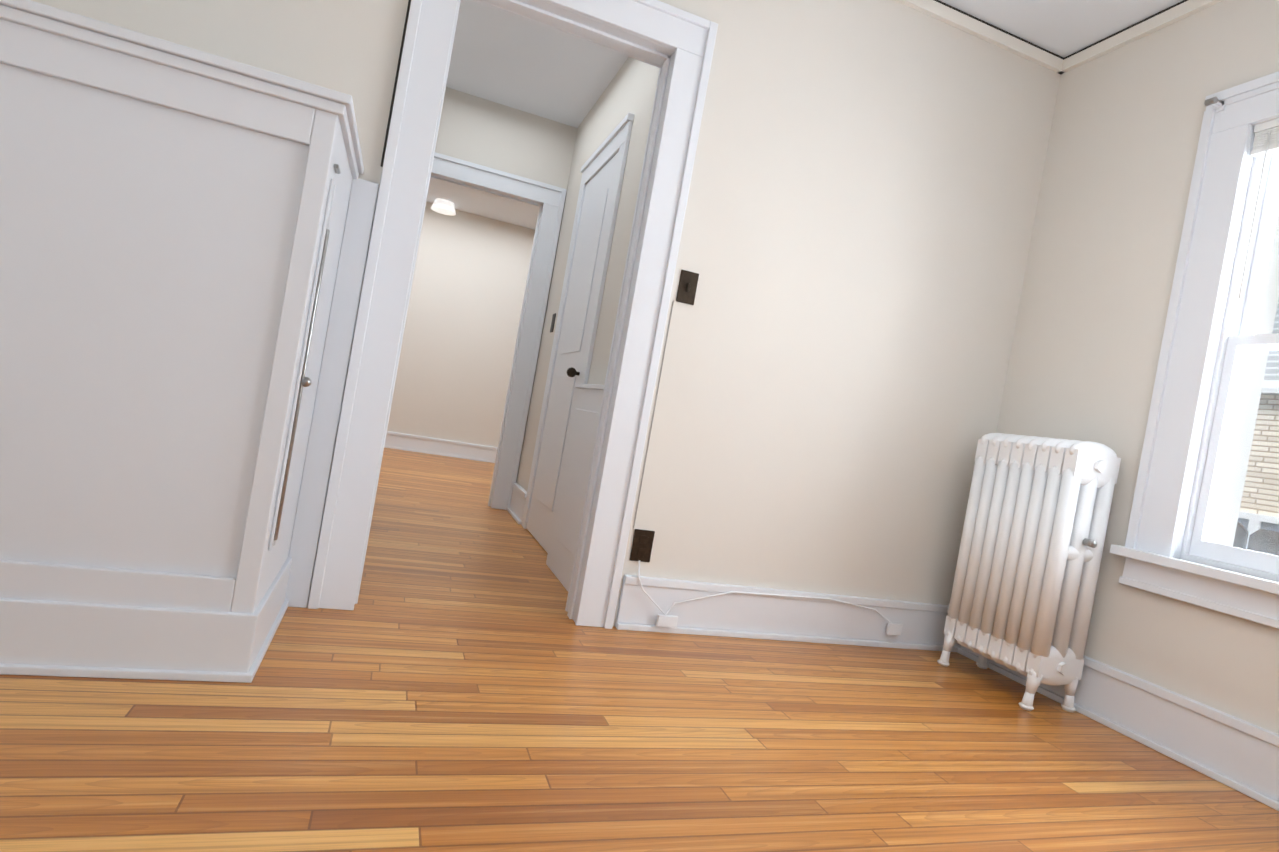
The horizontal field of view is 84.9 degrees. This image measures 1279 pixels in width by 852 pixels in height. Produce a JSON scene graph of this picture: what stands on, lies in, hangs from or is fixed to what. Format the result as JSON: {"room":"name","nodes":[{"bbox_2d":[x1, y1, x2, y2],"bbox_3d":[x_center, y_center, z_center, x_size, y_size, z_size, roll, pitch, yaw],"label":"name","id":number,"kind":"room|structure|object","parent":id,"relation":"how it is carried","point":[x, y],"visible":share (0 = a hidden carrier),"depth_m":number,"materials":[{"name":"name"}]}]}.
{"room":"empty apartment room","nodes":[
{"label":"empty apartment room","id":0,"kind":"room"},
{"bbox_2d":[387,202,534,446],"bbox_3d":[-0.840,-0.751,2.808,5.640,2.700,10.440,10,1,-19],"label":"wall","id":1,"kind":"structure","parent":0,"point":[461,326],"depth_m":7.77,"materials":[{"name":"paint"}]},
{"bbox_2d":[384,431,497,462],"bbox_3d":[-2.703,0.152,7.596,5.360,0.180,0.036,10,1,-19],"label":"baseboard","id":2,"kind":"structure","parent":1,"relation":"attached to","point":[433,446],"depth_m":7.76,"materials":[{"name":"paint"}]},
{"bbox_2d":[435,87,576,479],"bbox_3d":[-1.412,-0.871,4.680,5.500,2.700,0.140,10,1,-19],"label":"wall","id":3,"kind":"structure","parent":0,"point":[488,133],"depth_m":4.71,"materials":[{"name":"paint"}]},
{"bbox_2d":[31,0,1060,626],"bbox_3d":[-0.229,-0.641,2.549,4.040,2.700,0.140,10,1,-19],"label":"wall","id":4,"kind":"structure","parent":0,"point":[861,212],"depth_m":2.81,"materials":[{"name":"paint"}]},
{"bbox_2d":[308,0,717,628],"bbox_3d":[-0.424,-0.453,2.495,1.045,2.262,0.202,10,1,-19],"label":"door frame","id":5,"kind":"structure","parent":4,"relation":"attached to","point":[674,44],"depth_m":2.39,"materials":[{"name":"paint"}]},
{"bbox_2d":[630,529,654,561],"bbox_3d":[0.011,0.451,2.629,0.080,0.120,0.010,10,1,-19],"label":"electrical outlet plate","id":6,"kind":"object","parent":4,"relation":"attached to","point":[642,545],"visible":1,"depth_m":2.63,"materials":[{"name":"brown metal"}]},
{"bbox_2d":[633,301,673,527],"bbox_3d":[0.052,-0.042,2.612,0.003,0.864,0.004,10,1,-19],"label":"trim","id":7,"kind":"structure","parent":4,"relation":"attached to","point":[653,414],"depth_m":2.61,"materials":[{"name":"paint"}]},
{"bbox_2d":[676,270,698,304],"bbox_3d":[0.182,-0.519,2.616,0.072,0.120,0.016,10,1,-19],"label":"switch plate","id":8,"kind":"object","parent":4,"relation":"attached to","point":[687,287],"visible":1,"depth_m":2.62,"materials":[{"name":"brown metal"}]},
{"bbox_2d":[638,560,891,622],"bbox_3d":[0.541,0.695,2.804,1.195,0.194,0.040,10,1,-19],"label":"cord","id":9,"kind":"object","parent":4,"relation":"attached to","point":[644,591],"visible":1,"depth_m":2.75,"materials":[{"name":"plastic"}]},
{"bbox_2d":[615,575,958,651],"bbox_3d":[0.669,0.782,2.864,1.588,0.200,0.039,10,1,-19],"label":"baseboard","id":10,"kind":"structure","parent":4,"relation":"attached to","point":[737,615],"depth_m":2.82,"materials":[{"name":"paint"}]},
{"bbox_2d":[656,614,677,627],"bbox_3d":[0.104,0.737,2.640,0.080,0.042,0.015,10,1,-19],"label":"electrical outlet","id":11,"kind":"object","parent":10,"relation":"attached to","point":[672,620],"depth_m":2.63,"materials":[{"name":"plastic"}]},
{"bbox_2d":[886,623,902,635],"bbox_3d":[1.091,0.870,2.991,0.070,0.050,0.013,10,1,-19],"label":"electrical outlet","id":12,"kind":"object","parent":10,"relation":"attached to","point":[892,628],"depth_m":2.98,"materials":[{"name":"plastic"}]},
{"bbox_2d":[895,0,1064,73],"bbox_3d":[0.089,-1.922,2.482,3.840,0.066,0.022,10,1,-19],"label":"crown molding","id":13,"kind":"structure","parent":4,"relation":"attached to","point":[984,30],"depth_m":2.97,"materials":[{"name":"paint"}]},
{"bbox_2d":[516,57,659,491],"bbox_3d":[-0.230,-0.655,3.825,0.140,2.700,2.270,10,1,-19],"label":"wall","id":14,"kind":"structure","parent":0,"point":[631,87],"depth_m":3.76,"materials":[{"name":"paint"}]},
{"bbox_2d":[507,482,526,524],"bbox_3d":[-0.807,0.505,4.620,0.036,0.200,0.510,10,1,-19],"label":"baseboard","id":15,"kind":"structure","parent":14,"relation":"attached to","point":[518,498],"depth_m":4.58,"materials":[{"name":"paint"}]},
{"bbox_2d":[550,313,555,332],"bbox_3d":[-0.562,-0.670,4.542,0.006,0.120,0.080,10,1,-19],"label":"light switch","id":16,"kind":"object","parent":14,"relation":"attached to","point":[552,323],"visible":0.93,"depth_m":4.53,"materials":[{"name":"brown metal"}]},
{"bbox_2d":[526,152,618,552],"bbox_3d":[-0.420,-0.402,3.910,0.074,2.122,0.716,10,1,-19],"label":"hall door","id":17,"kind":"structure","parent":14,"relation":"in","point":[582,281],"depth_m":3.89,"materials":[{"name":"paint"}]},
{"bbox_2d":[546,384,603,590],"bbox_3d":[-0.264,0.260,3.163,0.069,0.900,0.620,10,1,-19],"label":"panel","id":18,"kind":"object","parent":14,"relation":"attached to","point":[574,479],"visible":0.6,"depth_m":3.17,"materials":[{"name":"paint"}]},
{"bbox_2d":[521,113,633,528],"bbox_3d":[-0.389,-0.463,3.917,0.032,2.265,0.950,10,1,-19],"label":"door frame","id":19,"kind":"structure","parent":14,"relation":"attached to","point":[614,143],"depth_m":3.70,"materials":[{"name":"paint"}]},
{"bbox_2d":[0,448,1278,851],"bbox_3d":[-1.041,0.624,2.921,5.500,0.080,10.600,10,1,-19],"label":"floor","id":20,"kind":"structure","parent":0,"point":[456,678],"depth_m":1.71,"materials":[{"name":"brown wood"}]},
{"bbox_2d":[0,0,378,682],"bbox_3d":[-1.251,-0.164,1.828,0.854,1.422,0.612,10,1,-19],"label":"cabinet","id":21,"kind":"object","parent":20,"relation":"on","point":[184,238],"visible":1,"depth_m":1.60,"materials":[{"name":"paint"}]},
{"bbox_2d":[937,433,1120,712],"bbox_3d":[1.488,0.529,2.744,0.256,0.987,0.594,10,1,-19],"label":"radiator","id":22,"kind":"object","parent":20,"relation":"on","point":[1030,554],"visible":1,"depth_m":2.56,"materials":[{"name":"metal"}]},
{"bbox_2d":[426,0,1182,229],"bbox_3d":[-0.560,-2.124,2.892,5.500,0.100,10.600,10,1,-19],"label":"ceiling","id":23,"kind":"structure","parent":0,"point":[504,58],"depth_m":3.89,"materials":[{"name":"paint"}]},
{"bbox_2d":[431,199,455,214],"bbox_3d":[-2.082,-2.336,7.441,0.260,0.099,0.260,10,1,-19],"label":"ceiling light","id":24,"kind":"object","parent":23,"relation":"attached to","point":[443,206],"visible":1,"depth_m":7.36,"materials":[{"name":"white glass"}]},
{"bbox_2d":[960,0,1278,733],"bbox_3d":[2.526,-0.144,1.127,0.300,2.700,4.680,10,1,-19],"label":"wall","id":25,"kind":"structure","parent":0,"point":[1106,236],"depth_m":2.64,"materials":[{"name":"paint"}]},
{"bbox_2d":[955,644,1278,810],"bbox_3d":[2.151,1.060,1.083,0.043,0.200,4.400,10,1,-19],"label":"baseboard","id":26,"kind":"structure","parent":25,"relation":"attached to","point":[1236,753],"depth_m":2.26,"materials":[{"name":"paint"}]},
{"bbox_2d":[1063,0,1222,71],"bbox_3d":[2.604,-1.467,1.060,0.022,0.066,4.400,10,1,-19],"label":"crown molding","id":27,"kind":"structure","parent":25,"relation":"attached to","point":[1183,9],"depth_m":2.80,"materials":[{"name":"paint"}]},
{"bbox_2d":[1110,71,1278,628],"bbox_3d":[2.265,-0.228,1.591,0.225,1.765,2.035,10,1,-19],"label":"window","id":28,"kind":"structure","parent":25,"relation":"in","point":[1239,337],"depth_m":2.38,"materials":[{"name":"wood"}]},
{"bbox_2d":[1204,97,1224,112],"bbox_3d":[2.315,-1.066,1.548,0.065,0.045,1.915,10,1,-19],"label":"curtain rod bracket","id":29,"kind":"object","parent":28,"relation":"attached to","point":[1217,104],"visible":0.96,"depth_m":2.44,"materials":[{"name":"metal"}]},
{"bbox_3d":[2.792,2.312,3.725,2.700,0.100,18.000,10,1,-19],"label":"ground","id":30,"kind":"structure","parent":0,"visible":0},
{"bbox_2d":[1233,522,1278,555],"bbox_3d":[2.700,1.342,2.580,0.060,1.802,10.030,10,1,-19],"label":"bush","id":31,"kind":"object","parent":30,"relation":"on","point":[1260,546],"depth_m":3.00,"materials":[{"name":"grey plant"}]},
{"bbox_2d":[1237,299,1278,548],"bbox_3d":[4.791,-1.353,4.154,0.466,8.200,18.000,10,1,-19],"label":"building","id":32,"kind":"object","parent":30,"relation":"on","point":[1253,468],"depth_m":4.74,"materials":[{"name":"brick"}]}
]}

